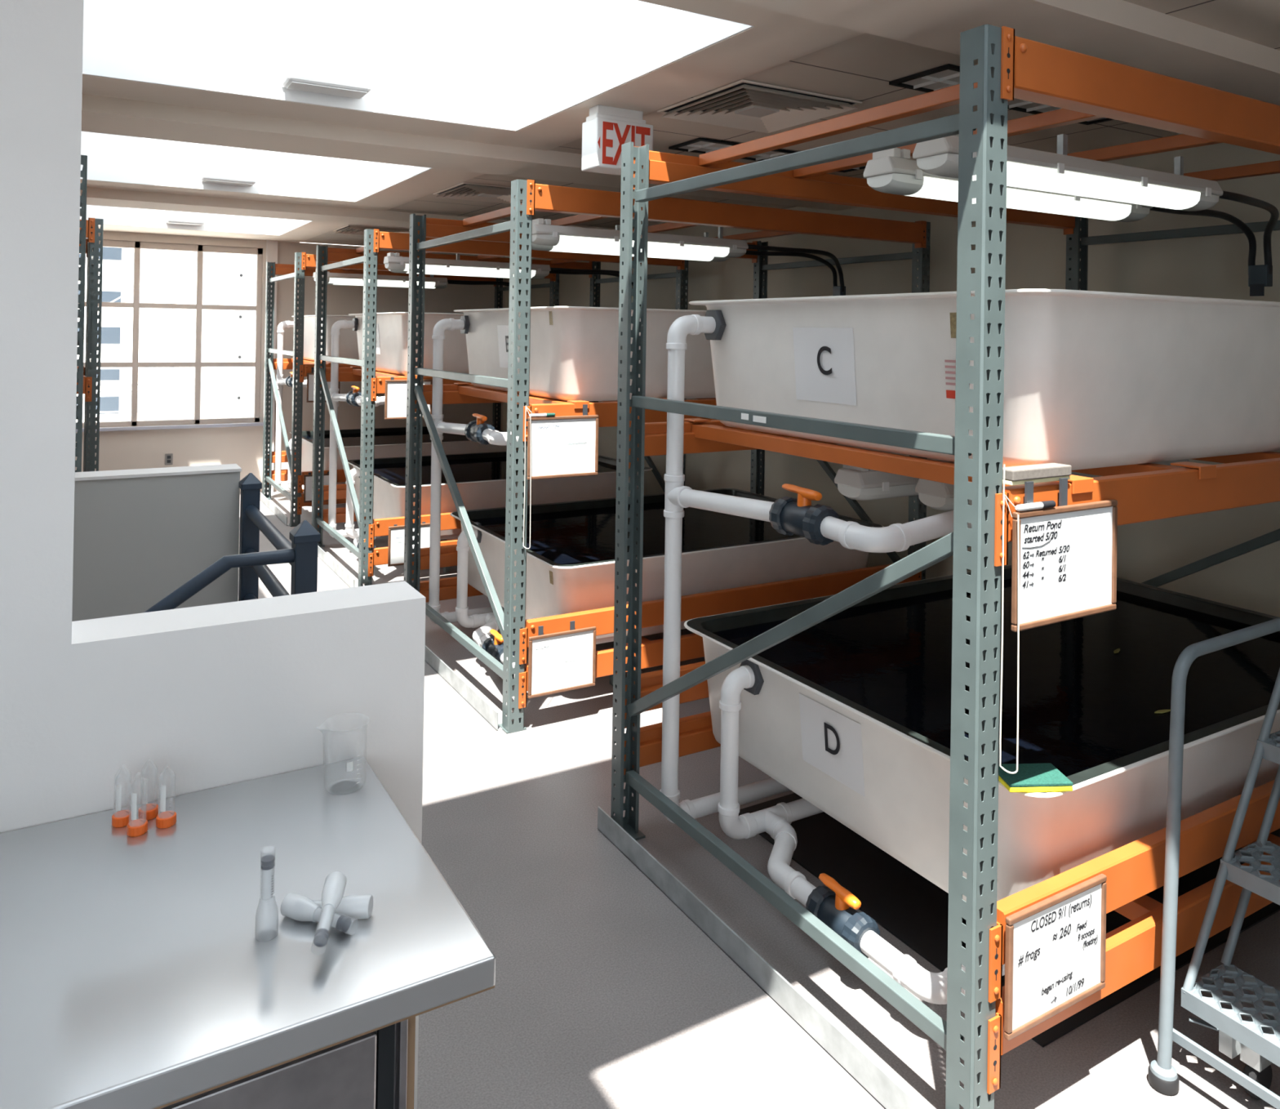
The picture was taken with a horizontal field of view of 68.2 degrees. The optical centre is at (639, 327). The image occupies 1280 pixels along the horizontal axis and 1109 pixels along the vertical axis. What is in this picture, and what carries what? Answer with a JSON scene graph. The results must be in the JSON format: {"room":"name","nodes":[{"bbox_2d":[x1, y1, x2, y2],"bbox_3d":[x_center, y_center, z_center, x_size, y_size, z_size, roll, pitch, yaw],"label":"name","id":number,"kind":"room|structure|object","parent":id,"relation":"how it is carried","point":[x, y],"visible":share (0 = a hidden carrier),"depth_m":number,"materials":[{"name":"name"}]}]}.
{"room":"aquatic animal laboratory","nodes":[
{"label":"aquatic animal laboratory","id":0,"kind":"room"},
{"bbox_2d":[71,471,239,621],"bbox_3d":[-3.184,2.474,3.156,3.355,3.800,0.150,1,0,-31],"label":"wall","id":1,"kind":"structure","parent":0,"point":[137,540],"depth_m":3.79,"materials":[{"name":"grey paint"}]},
{"bbox_2d":[75,463,241,480],"bbox_3d":[-3.151,0.568,3.168,3.360,0.012,0.160,1,0,-31],"label":"trim","id":2,"kind":"structure","parent":1,"relation":"on","point":[151,472],"depth_m":3.84,"materials":[{"name":"paint"}]},
{"bbox_2d":[0,0,426,1108],"bbox_3d":[-2.027,1.707,1.323,3.450,5.350,0.160,1,0,-31],"label":"wall","id":3,"kind":"structure","parent":0,"point":[197,698],"depth_m":1.79,"materials":[{"name":"paint"}]},
{"bbox_2d":[75,231,505,493],"bbox_3d":[-4.894,0.410,9.987,7.310,2.750,0.200,1,0,-31],"label":"wall","id":4,"kind":"structure","parent":0,"point":[242,446],"depth_m":10.44,"materials":[{"name":"paint"}]},
{"bbox_2d":[75,238,263,431],"bbox_3d":[-5.694,0.072,9.425,3.690,1.935,0.150,1,0,-31],"label":"window","id":5,"kind":"structure","parent":4,"relation":"in","point":[135,424],"depth_m":10.02,"materials":[{"name":"beige"}]},
{"bbox_2d":[262,240,277,492],"bbox_3d":[-4.048,0.425,10.344,0.110,2.750,0.050,1,0,-31],"label":"trim","id":6,"kind":"structure","parent":4,"relation":"attached to","point":[271,246],"depth_m":10.34,"materials":[{"name":"paint"}]},
{"bbox_2d":[80,0,1279,245],"bbox_3d":[-1.523,-1.554,4.364,7.310,1.220,12.900,1,0,-31],"label":"ceiling","id":7,"kind":"structure","parent":0,"point":[775,38],"depth_m":3.94,"materials":[{"name":"paint"}]},
{"bbox_2d":[333,224,409,235],"bbox_3d":[-2.564,-0.921,9.061,0.600,0.027,0.600,1,0,-31],"label":"ceiling vent","id":8,"kind":"object","parent":7,"relation":"in","point":[348,229],"visible":0.56,"depth_m":8.91,"materials":[{"name":"black"}]},
{"bbox_2d":[80,0,754,235],"bbox_3d":[-1.731,-1.556,4.630,1.845,1.218,10.870,1,0,-31],"label":"skylight","id":9,"kind":"object","parent":7,"relation":"in","point":[515,65],"depth_m":4.14,"materials":[{"name":"glass"}]},
{"bbox_2d":[165,210,204,226],"bbox_3d":[-4.441,-1.085,9.241,0.340,0.154,0.160,1,0,-31],"label":"ceiling light","id":10,"kind":"object","parent":9,"relation":"attached to","point":[175,217],"visible":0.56,"depth_m":9.17,"materials":[{"name":"white paint"}]},
{"bbox_2d":[200,157,256,186],"bbox_3d":[-2.850,-1.075,6.557,0.340,0.154,0.160,1,0,-31],"label":"ceiling light","id":11,"kind":"object","parent":9,"relation":"attached to","point":[215,171],"visible":1,"depth_m":6.49,"materials":[{"name":"white paint"}]},
{"bbox_2d":[281,44,372,98],"bbox_3d":[-1.308,-1.065,3.955,0.340,0.154,0.160,1,0,-31],"label":"ceiling light","id":12,"kind":"object","parent":9,"relation":"attached to","point":[304,68],"visible":1,"depth_m":3.89,"materials":[{"name":"white paint"}]},
{"bbox_2d":[433,182,522,204],"bbox_3d":[-1.025,-0.911,6.463,0.600,0.027,0.600,1,0,-31],"label":"ceiling vent","id":13,"kind":"object","parent":7,"relation":"in","point":[465,191],"visible":0.76,"depth_m":6.41,"materials":[{"name":"black"}]},
{"bbox_2d":[581,104,653,175],"bbox_3d":[-0.094,-0.791,4.009,0.272,0.265,0.142,1,0,-31],"label":"exit sign","id":14,"kind":"object","parent":7,"relation":"hanging from","point":[606,128],"visible":0.83,"depth_m":3.94,"materials":[{"name":"white plastic"}]},
{"bbox_2d":[668,137,740,153],"bbox_3d":[0.305,-0.907,4.688,0.243,0.016,0.324,1,0,-31],"label":"recessed light","id":15,"kind":"object","parent":7,"relation":"in","point":[701,145],"depth_m":4.72,"materials":[{"name":"black"}]},
{"bbox_2d":[657,79,862,133],"bbox_3d":[0.484,-0.902,3.917,0.600,0.027,0.600,1,0,-31],"label":"ceiling vent","id":16,"kind":"object","parent":7,"relation":"in","point":[745,104],"visible":1,"depth_m":3.87,"materials":[{"name":"black"}]},
{"bbox_2d":[741,148,797,160],"bbox_3d":[0.669,-0.900,4.904,0.125,0.016,0.325,1,0,-31],"label":"recessed light","id":17,"kind":"object","parent":7,"relation":"in","point":[777,153],"depth_m":4.93,"materials":[{"name":"black"}]},
{"bbox_2d":[888,63,959,92],"bbox_3d":[1.071,-0.902,3.405,0.234,0.016,0.307,1,0,-31],"label":"recessed light","id":18,"kind":"object","parent":7,"relation":"in","point":[944,76],"depth_m":3.45,"materials":[{"name":"black"}]},
{"bbox_2d":[1007,97,1061,114],"bbox_3d":[1.544,-0.893,3.791,0.292,0.016,0.126,1,0,-31],"label":"recessed light","id":19,"kind":"object","parent":7,"relation":"in","point":[1017,104],"depth_m":3.84,"materials":[{"name":"black"}]},
{"bbox_2d":[237,491,1279,1108],"bbox_3d":[-1.578,1.906,4.344,7.310,0.200,12.900,1,0,-31],"label":"floor","id":20,"kind":"structure","parent":0,"point":[606,993],"depth_m":2.68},
{"bbox_2d":[75,155,87,471],"bbox_3d":[-3.803,0.523,3.841,2.672,2.490,1.653,1,0,-31],"label":"rack","id":21,"kind":"object","parent":20,"relation":"on","point":[81,310],"visible":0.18,"depth_m":3.82,"materials":[{"name":"teal metal"}]},
{"bbox_2d":[76,217,103,471],"bbox_3d":[-5.042,0.516,6.140,2.672,2.490,1.653,1,0,-31],"label":"rack","id":22,"kind":"object","parent":20,"relation":"on","point":[90,371],"visible":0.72,"depth_m":6.11,"materials":[{"name":"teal metal"}]},
{"bbox_2d":[0,755,495,1108],"bbox_3d":[-1.361,1.354,1.174,2.200,0.874,0.763,1,0,-31],"label":"work table","id":23,"kind":"object","parent":20,"relation":"on","point":[135,972],"visible":1,"depth_m":1.40,"materials":[{"name":"silver metal"}]},
{"bbox_2d":[111,784,132,826],"bbox_3d":[-0.968,0.872,1.770,0.034,0.110,0.034,1,0,-31],"label":"tube","id":24,"kind":"object","parent":23,"relation":"on","point":[122,818],"visible":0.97,"depth_m":1.76,"materials":[{"name":"orange plastic"}]},
{"bbox_2d":[126,792,147,836],"bbox_3d":[-0.923,0.872,1.739,0.034,0.110,0.034,1,0,-31],"label":"tube","id":25,"kind":"object","parent":23,"relation":"on","point":[137,827],"visible":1,"depth_m":1.73,"materials":[{"name":"orange plastic"}]},
{"bbox_2d":[137,777,158,820],"bbox_3d":[-0.932,0.873,1.796,0.034,0.110,0.034,1,0,-31],"label":"tube","id":26,"kind":"object","parent":23,"relation":"on","point":[148,811],"visible":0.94,"depth_m":1.78,"materials":[{"name":"orange plastic"}]},
{"bbox_2d":[155,785,176,827],"bbox_3d":[-0.885,0.873,1.769,0.034,0.110,0.034,1,0,-31],"label":"tube","id":27,"kind":"object","parent":23,"relation":"on","point":[166,819],"visible":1,"depth_m":1.75,"materials":[{"name":"orange plastic"}]},
{"bbox_2d":[254,854,278,941],"bbox_3d":[-0.571,0.865,1.450,0.033,0.132,0.033,1,0,-31],"label":"flask","id":28,"kind":"object","parent":23,"relation":"on","point":[267,912],"visible":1,"depth_m":1.44,"materials":[{"name":"white plastic"}]},
{"bbox_2d":[280,892,351,932],"bbox_3d":[-0.500,0.918,1.478,0.132,0.033,0.033,3,0,22],"label":"tube","id":29,"kind":"object","parent":23,"relation":"on","point":[298,907],"visible":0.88,"depth_m":1.48,"materials":[{"name":"white plastic"}]},
{"bbox_2d":[313,871,346,946],"bbox_3d":[-0.473,0.888,1.441,0.034,0.052,0.134,1,0,-10],"label":"tube","id":30,"kind":"object","parent":29,"relation":"on","point":[335,884],"visible":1,"depth_m":1.45,"materials":[{"name":"white plastic"}]},
{"bbox_2d":[314,893,373,919],"bbox_3d":[-0.493,0.918,1.498,0.132,0.033,0.033,-1,0,-1],"label":"flask","id":31,"kind":"object","parent":23,"relation":"on","point":[361,905],"visible":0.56,"depth_m":1.49,"materials":[{"name":"white plastic"}]},
{"bbox_2d":[260,492,289,525],"bbox_3d":[-3.604,1.761,9.293,0.034,0.082,1.594,1,0,-31],"label":"curb","id":32,"kind":"object","parent":20,"relation":"on","point":[264,499],"visible":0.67,"depth_m":9.13,"materials":[{"name":"concrete"}]},
{"bbox_2d":[238,472,320,600],"bbox_3d":[-1.350,1.206,3.462,0.080,1.197,1.186,1,0,-31],"label":"guard rail","id":33,"kind":"object","parent":20,"relation":"on","point":[304,538],"visible":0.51,"depth_m":3.50,"materials":[{"name":"metal"}]},
{"bbox_2d":[144,547,294,612],"bbox_3d":[-2.228,1.701,2.300,2.612,2.056,0.044,1,0,-31],"label":"handrail","id":34,"kind":"object","parent":33,"relation":"attached to","point":[224,563],"visible":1,"depth_m":2.85,"materials":[{"name":"metal"}]},
{"bbox_2d":[275,319,345,492],"bbox_3d":[-2.856,0.870,9.814,1.639,1.891,1.105,1,0,-31],"label":"drain pipe","id":35,"kind":"object","parent":20,"relation":"on","point":[281,381],"visible":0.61,"depth_m":9.82,"materials":[{"name":"white plastic"}]},
{"bbox_2d":[317,545,355,586],"bbox_3d":[-2.356,1.768,7.187,0.034,0.082,1.594,1,0,-31],"label":"curb","id":36,"kind":"object","parent":20,"relation":"on","point":[331,562],"visible":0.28,"depth_m":6.93,"materials":[{"name":"concrete"}]},
{"bbox_2d":[328,317,385,537],"bbox_3d":[-1.607,0.878,7.708,1.639,1.891,1.105,1,0,-31],"label":"drain pipe","id":37,"kind":"object","parent":20,"relation":"on","point":[353,397],"visible":0.6,"depth_m":7.71,"materials":[{"name":"white plastic"}]},
{"bbox_2d":[344,464,449,572],"bbox_3d":[-1.616,1.470,7.485,1.263,0.706,1.015,1,0,-31],"label":"drain pipe","id":38,"kind":"object","parent":20,"relation":"on","point":[351,532],"visible":0.34,"depth_m":7.55,"materials":[{"name":"white plastic"}]},
{"bbox_2d":[262,252,559,526],"bbox_3d":[-2.409,0.579,9.946,2.668,2.490,1.652,1,0,-31],"label":"rack","id":39,"kind":"object","parent":20,"relation":"on","point":[307,265],"visible":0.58,"depth_m":9.56,"materials":[{"name":"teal metal"}]},
{"bbox_2d":[303,471,337,502],"bbox_3d":[-2.928,1.459,8.671,0.295,0.270,0.015,1,0,-31],"label":"whiteboard","id":40,"kind":"object","parent":39,"relation":"hanging from","point":[307,478],"visible":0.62,"depth_m":8.62,"materials":[{"name":"white plastic"}]},
{"bbox_2d":[306,367,340,402],"bbox_3d":[-2.905,0.526,8.682,0.295,0.317,0.015,1,0,-31],"label":"whiteboard","id":41,"kind":"object","parent":39,"relation":"hanging from","point":[310,376],"visible":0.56,"depth_m":8.63,"materials":[{"name":"white plastic"}]},
{"bbox_2d":[291,315,359,364],"bbox_3d":[-2.411,0.128,9.941,2.135,0.458,1.548,1,0,-31],"label":"fish tank","id":42,"kind":"object","parent":39,"relation":"on","point":[348,338],"visible":0.19,"depth_m":8.93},
{"bbox_2d":[327,272,363,284],"label":"light fixture","id":43,"kind":"object","parent":39,"relation":"hanging from","point":[332,277],"depth_m":9.11,"materials":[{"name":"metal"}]},
{"bbox_2d":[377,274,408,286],"label":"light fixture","id":44,"kind":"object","parent":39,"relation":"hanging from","point":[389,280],"depth_m":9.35,"materials":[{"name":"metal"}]},
{"bbox_2d":[289,426,518,484],"bbox_3d":[-2.430,1.338,9.935,2.135,0.426,1.548,1,0,-31],"label":"fish tank","id":45,"kind":"object","parent":39,"relation":"on","point":[398,450],"visible":0.24,"depth_m":9.40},
{"bbox_2d":[302,430,468,446],"bbox_3d":[-2.428,1.169,9.936,2.019,0.001,1.432,1,0,-31],"label":"water","id":46,"kind":"object","parent":45,"relation":"in","point":[383,437],"visible":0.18,"depth_m":9.96,"materials":[{"name":"black liquid"}]},
{"bbox_2d":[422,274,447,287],"label":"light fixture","id":47,"kind":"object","parent":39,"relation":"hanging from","point":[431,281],"depth_m":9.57,"materials":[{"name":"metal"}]},
{"bbox_2d":[447,280,520,291],"bbox_3d":[-1.619,-0.328,10.111,1.080,0.330,0.332,1,0,-35],"label":"conduit","id":48,"kind":"object","parent":39,"relation":"attached to","point":[450,282],"visible":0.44,"depth_m":10.03,"materials":[{"name":"black plastic"}]},
{"bbox_2d":[424,644,502,730],"bbox_3d":[-1.037,1.777,4.963,0.034,0.082,1.594,1,0,-31],"label":"curb","id":49,"kind":"object","parent":20,"relation":"on","point":[464,690],"visible":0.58,"depth_m":4.64,"materials":[{"name":"concrete"}]},
{"bbox_2d":[428,315,518,623],"bbox_3d":[-0.289,0.886,5.483,1.639,1.891,1.105,1,0,-31],"label":"drain pipe","id":50,"kind":"object","parent":20,"relation":"on","point":[481,432],"visible":0.58,"depth_m":5.49,"materials":[{"name":"white plastic"}]},
{"bbox_2d":[311,228,688,586],"bbox_3d":[-1.161,0.587,7.840,2.668,2.490,1.652,1,0,-31],"label":"rack","id":51,"kind":"object","parent":20,"relation":"on","point":[492,251],"visible":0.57,"depth_m":7.11,"materials":[{"name":"teal metal"}]},
{"bbox_2d":[383,252,408,271],"label":"light fixture","id":52,"kind":"object","parent":51,"relation":"hanging from","point":[393,261],"depth_m":6.91,"materials":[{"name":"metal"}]},
{"bbox_2d":[384,377,432,419],"bbox_3d":[-1.613,0.491,6.601,0.335,0.293,0.015,1,0,-31],"label":"whiteboard","id":53,"kind":"object","parent":51,"relation":"hanging from","point":[395,398],"visible":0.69,"depth_m":6.55,"materials":[{"name":"white plastic"}]},
{"bbox_2d":[348,311,469,376],"bbox_3d":[-1.163,0.136,7.835,2.135,0.458,1.548,1,0,-31],"label":"fish tank","id":54,"kind":"object","parent":51,"relation":"on","point":[392,328],"visible":0.2,"depth_m":6.91,"materials":[{"name":"white"}]},
{"bbox_2d":[387,521,430,566],"bbox_3d":[-1.594,1.511,6.616,0.335,0.285,0.015,1,0,-31],"label":"whiteboard","id":55,"kind":"object","parent":51,"relation":"hanging from","point":[396,533],"visible":0.6,"depth_m":6.57,"materials":[{"name":"white plastic"}]},
{"bbox_2d":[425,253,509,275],"label":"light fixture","id":56,"kind":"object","parent":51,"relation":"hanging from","point":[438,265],"depth_m":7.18,"materials":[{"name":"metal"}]},
{"bbox_2d":[425,271,509,278],"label":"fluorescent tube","id":57,"kind":"object","parent":51,"relation":"hanging from","point":[462,274],"depth_m":7.51,"materials":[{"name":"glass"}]},
{"bbox_2d":[347,450,652,539],"bbox_3d":[-1.182,1.346,7.829,2.135,0.426,1.548,1,0,-31],"label":"fish tank","id":58,"kind":"object","parent":51,"relation":"on","point":[388,500],"visible":0.38,"depth_m":7.22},
{"bbox_2d":[364,456,616,484],"bbox_3d":[-1.180,1.176,7.830,2.019,0.001,1.432,1,0,-31],"label":"water","id":59,"kind":"object","parent":58,"relation":"in","point":[491,468],"visible":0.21,"depth_m":7.78,"materials":[{"name":"black liquid"}]},
{"bbox_2d":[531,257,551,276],"label":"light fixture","id":60,"kind":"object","parent":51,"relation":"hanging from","point":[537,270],"depth_m":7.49,"materials":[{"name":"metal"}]},
{"bbox_2d":[549,267,640,306],"bbox_3d":[-0.371,-0.320,8.005,1.080,0.330,0.332,1,0,-35],"label":"conduit","id":61,"kind":"object","parent":51,"relation":"attached to","point":[553,270],"visible":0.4,"depth_m":7.94,"materials":[{"name":"grey rubber"}]},
{"bbox_2d":[455,521,617,687],"bbox_3d":[-0.298,1.478,5.261,1.263,0.706,1.015,1,0,-31],"label":"drain pipe","id":62,"kind":"object","parent":20,"relation":"on","point":[494,646],"visible":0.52,"depth_m":5.33,"materials":[{"name":"white plastic"}]},
{"bbox_2d":[403,178,930,733],"bbox_3d":[0.157,0.595,5.615,2.668,2.490,1.652,1,0,-31],"label":"rack","id":63,"kind":"object","parent":20,"relation":"on","point":[589,205],"visible":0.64,"depth_m":4.84,"materials":[{"name":"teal metal"}]},
{"bbox_2d":[523,405,531,548],"bbox_3d":[-0.502,0.673,4.257,0.030,0.643,0.033,1,0,-31],"label":"string","id":64,"kind":"object","parent":63,"relation":"hanging from","point":[526,408],"visible":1,"depth_m":4.26,"materials":[{"name":"beige fabric"}]},
{"bbox_2d":[527,620,595,697],"bbox_3d":[-0.355,1.514,4.344,0.340,0.315,0.015,1,0,-31],"label":"whiteboard","id":65,"kind":"object","parent":63,"relation":"hanging from","point":[563,660],"visible":1,"depth_m":4.34,"materials":[{"name":"plastic"}]},
{"bbox_2d":[526,404,599,479],"bbox_3d":[-0.351,0.522,4.343,0.358,0.331,0.015,1,0,-31],"label":"whiteboard","id":66,"kind":"object","parent":63,"relation":"hanging from","point":[565,446],"visible":1,"depth_m":4.34,"materials":[{"name":"plastic"}]},
{"bbox_2d":[531,242,619,255],"label":"light fixture","id":67,"kind":"object","parent":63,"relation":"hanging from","point":[593,251],"depth_m":5.11,"materials":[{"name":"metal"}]},
{"bbox_2d":[531,217,620,249],"label":"light fixture","id":68,"kind":"object","parent":63,"relation":"hanging from","point":[545,232],"depth_m":4.75,"materials":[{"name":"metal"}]},
{"bbox_2d":[453,306,715,400],"bbox_3d":[0.155,0.144,5.611,2.135,0.458,1.548,1,0,-31],"label":"fish tank","id":69,"kind":"object","parent":63,"relation":"on","point":[574,349],"visible":0.44,"depth_m":4.72,"materials":[{"name":"white"}]},
{"bbox_2d":[450,488,884,644],"bbox_3d":[0.136,1.349,5.604,2.135,0.426,1.548,1,0,-31],"label":"fish tank","id":70,"kind":"object","parent":63,"relation":"on","point":[553,588],"visible":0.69,"depth_m":4.97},
{"bbox_2d":[470,502,800,564],"bbox_3d":[0.139,1.185,5.605,2.019,0.001,1.432,1,0,-31],"label":"water","id":71,"kind":"object","parent":70,"relation":"in","point":[576,536],"visible":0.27,"depth_m":5.48,"materials":[{"name":"black liquid"}]},
{"bbox_2d":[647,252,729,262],"label":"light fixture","id":72,"kind":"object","parent":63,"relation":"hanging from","point":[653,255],"depth_m":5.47,"materials":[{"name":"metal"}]},
{"bbox_2d":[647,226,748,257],"label":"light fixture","id":73,"kind":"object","parent":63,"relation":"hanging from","point":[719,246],"depth_m":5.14,"materials":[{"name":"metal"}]},
{"bbox_2d":[744,244,845,295],"bbox_3d":[0.947,-0.312,5.780,1.080,0.330,0.332,1,0,-35],"label":"conduit","id":74,"kind":"object","parent":63,"relation":"attached to","point":[840,290],"visible":0.9,"depth_m":5.92,"materials":[{"name":"grey rubber"}]},
{"bbox_2d":[597,805,924,1108],"bbox_3d":[0.267,1.785,2.762,0.034,0.082,1.594,1,0,-31],"label":"curb","id":75,"kind":"object","parent":20,"relation":"on","point":[877,1082],"visible":1,"depth_m":2.58,"materials":[{"name":"metal"}]},
{"bbox_2d":[610,24,1279,1108],"bbox_3d":[1.461,0.603,3.415,2.668,2.490,1.652,1,0,-31],"label":"rack","id":76,"kind":"object","parent":20,"relation":"on","point":[1086,87],"visible":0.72,"depth_m":2.40,"materials":[{"name":"teal metal"}]},
{"bbox_2d":[834,460,954,500],"bbox_3d":[1.217,0.493,3.333,1.300,0.139,0.142,1,0,-31],"label":"light fixture","id":77,"kind":"object","parent":76,"relation":"hanging from","point":[854,482],"visible":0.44,"depth_m":3.00,"materials":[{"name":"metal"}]},
{"bbox_2d":[862,147,958,201],"label":"light fixture","id":78,"kind":"object","parent":76,"relation":"hanging from","point":[896,171],"depth_m":2.81,"materials":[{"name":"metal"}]},
{"bbox_2d":[915,478,954,510],"label":"light fixture","id":79,"kind":"object","parent":76,"relation":"hanging from","point":[935,495],"depth_m":2.84,"materials":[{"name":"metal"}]},
{"bbox_2d":[684,564,1279,901],"bbox_3d":[1.441,1.327,3.404,2.135,0.426,1.548,1,0,-31],"label":"fish tank","id":80,"kind":"object","parent":76,"relation":"on","point":[883,780],"visible":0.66,"depth_m":2.68,"materials":[{"name":"white"}]},
{"bbox_2d":[712,578,1279,776],"bbox_3d":[1.443,1.160,3.405,2.019,0.001,1.432,1,0,-31],"label":"water","id":81,"kind":"object","parent":80,"relation":"in","point":[1084,704],"visible":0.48,"depth_m":3.18,"materials":[{"name":"black liquid"}]},
{"bbox_2d":[998,762,1072,791],"bbox_3d":[0.946,1.089,2.289,0.155,0.021,0.105,1,0,-4],"label":"sponge","id":82,"kind":"object","parent":80,"relation":"on","point":[1029,777],"visible":0.8,"depth_m":2.26,"materials":[{"name":"yellow plastic"}]},
{"bbox_2d":[688,288,1279,470],"bbox_3d":[1.459,0.152,3.411,2.135,0.458,1.548,1,0,-31],"label":"fish tank","id":83,"kind":"object","parent":76,"relation":"on","point":[1092,379],"visible":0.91,"depth_m":2.62,"materials":[{"name":"white"}]},
{"bbox_2d":[999,464,1019,773],"bbox_3d":[0.810,0.634,2.062,0.030,0.668,0.033,1,0,-31],"label":"string","id":84,"kind":"object","parent":76,"relation":"hanging from","point":[1004,495],"visible":1,"depth_m":2.05,"materials":[{"name":"beige fabric"}]},
{"bbox_2d":[1002,462,1071,485],"bbox_3d":[0.893,0.332,2.144,0.205,0.034,0.049,1,0,-31],"label":"pad","id":85,"kind":"object","parent":76,"relation":"on","point":[1047,472],"visible":0.77,"depth_m":2.12,"materials":[{"name":"beige plastic"}]},
{"bbox_2d":[1004,873,1106,1039],"bbox_3d":[0.945,1.417,2.141,0.346,0.263,0.014,1,0,-31],"label":"whiteboard","id":86,"kind":"object","parent":76,"relation":"hanging from","point":[1055,945],"visible":1,"depth_m":2.13,"materials":[{"name":"white plastic"}]},
{"bbox_2d":[1010,477,1117,631],"bbox_3d":[0.971,0.504,2.154,0.365,0.322,0.015,1,0,-31],"label":"whiteboard","id":87,"kind":"object","parent":76,"relation":"attached to","point":[1068,553],"visible":1,"depth_m":2.15,"materials":[{"name":"white plastic"}]},
{"bbox_2d":[1014,500,1055,511],"bbox_3d":[0.875,0.395,2.093,0.128,0.016,0.016,1,0,-31],"label":"marker pen","id":88,"kind":"object","parent":87,"relation":"on","point":[1047,504],"visible":1,"depth_m":2.09,"materials":[{"name":"white plastic"}]},
{"bbox_2d":[912,133,1222,211],"bbox_3d":[1.323,-0.478,2.823,1.300,0.169,0.142,1,0,-31],"label":"light fixture","id":89,"kind":"object","parent":76,"relation":"hanging from","point":[1060,172],"visible":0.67,"depth_m":2.76,"materials":[{"name":"grey"}]},
{"bbox_2d":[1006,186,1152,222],"label":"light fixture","id":90,"kind":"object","parent":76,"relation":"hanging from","point":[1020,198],"depth_m":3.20,"materials":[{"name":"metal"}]},
{"bbox_2d":[1150,191,1279,296],"bbox_3d":[2.251,-0.304,3.580,1.080,0.330,0.332,1,0,-35],"label":"conduit","id":91,"kind":"object","parent":76,"relation":"attached to","point":[1260,276],"visible":0.87,"depth_m":3.90,"materials":[{"name":"grey rubber"}]},
{"bbox_2d":[738,792,1279,1047],"bbox_3d":[1.478,1.846,3.458,1.840,0.006,1.340,1,0,-31],"label":"floor mat","id":92,"kind":"object","parent":20,"relation":"on","point":[912,908],"visible":0.17,"depth_m":3.06,"materials":[{"name":"black rubber"}]},
{"bbox_2d":[659,310,971,823],"bbox_3d":[1.015,0.894,3.283,1.639,1.891,1.105,1,0,-31],"label":"drain pipe","id":93,"kind":"object","parent":92,"relation":"on","point":[820,524],"visible":0.71,"depth_m":3.29,"materials":[{"name":"white plastic"}]},
{"bbox_2d":[717,659,1004,1004],"bbox_3d":[1.006,1.486,3.061,1.263,0.706,1.015,1,0,-31],"label":"drain pipe","id":94,"kind":"object","parent":92,"relation":"on","point":[833,904],"visible":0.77,"depth_m":2.90,"materials":[{"name":"white plastic"}]},
{"bbox_2d":[1147,617,1279,1108],"bbox_3d":[1.950,0.970,2.392,1.306,1.760,0.586,1,0,-31],"label":"step ladder","id":95,"kind":"object","parent":20,"relation":"on","point":[1256,1039],"visible":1,"depth_m":2.31,"materials":[{"name":"metal"}]},
{"bbox_2d":[502,142,1279,617],"bbox_3d":[1.663,-0.118,6.258,0.150,3.970,12.900,1,0,-31],"label":"wall","id":96,"kind":"structure","parent":0,"point":[1215,266],"depth_m":5.09,"materials":[{"name":"beige paint"}]},
{"bbox_2d":[80,186,615,230],"bbox_3d":[-3.196,-0.924,7.165,7.310,0.080,0.480,1,0,-31],"label":"ceiling beam","id":97,"kind":"structure","parent":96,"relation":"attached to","point":[95,196],"depth_m":7.15,"materials":[{"name":"paint"}]},
{"bbox_2d":[81,93,862,210],"bbox_3d":[-1.641,-0.914,4.541,7.310,0.080,0.480,1,0,-31],"label":"ceiling beam","id":98,"kind":"structure","parent":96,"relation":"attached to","point":[100,114],"depth_m":4.53,"materials":[{"name":"paint"}]},
{"bbox_2d":[728,0,1279,105],"bbox_3d":[-0.139,-0.905,2.007,7.310,0.080,0.430,1,0,-31],"label":"ceiling beam","id":99,"kind":"structure","parent":96,"relation":"attached to","point":[1122,32],"depth_m":2.71,"materials":[{"name":"paint"}]},
{"label":"outside","id":100,"kind":"structure","parent":0,"visible":0},
{"bbox_3d":[-9.466,2.290,19.200,18.000,0.150,20.100,1,0,-31],"label":"terrace","id":101,"kind":"object","parent":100,"visible":0},
{"bbox_2d":[75,246,121,422],"bbox_3d":[-16.627,-6.108,21.939,18.200,16.450,8.030,1,0,-31],"label":"office building","id":102,"kind":"structure","parent":101,"relation":"on","point":[112,256],"depth_m":20.40,"materials":[{"name":"white paint"}]},
{"bbox_2d":[82,382,178,419],"bbox_3d":[-7.407,1.424,10.594,4.024,1.550,0.024,1,0,-31],"label":"roof railing","id":103,"kind":"object","parent":101,"relation":"on","point":[146,384],"visible":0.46,"depth_m":11.45,"materials":[{"name":"grey"}]},
{"bbox_2d":[102,248,196,420],"bbox_3d":[-6.434,0.301,12.678,1.511,3.850,0.020,1,0,-31],"label":"crane","id":104,"kind":"object","parent":101,"relation":"on","point":[192,256],"visible":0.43,"depth_m":12.62,"materials":[{"name":"grey"}]},
{"bbox_2d":[150,295,177,419],"bbox_3d":[-6.142,0.913,12.155,0.310,2.630,0.100,1,0,-31],"label":"light pole","id":105,"kind":"object","parent":101,"relation":"on","point":[170,300],"visible":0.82,"depth_m":12.19,"materials":[{"name":"grey"}]},
{"bbox_2d":[118,242,364,421],"bbox_3d":[-4.016,-3.932,18.042,10.008,12.450,6.010,1,0,-31],"label":"concrete building","id":106,"kind":"structure","parent":101,"relation":"on","point":[228,278],"depth_m":13.35,"materials":[{"name":"grey"}]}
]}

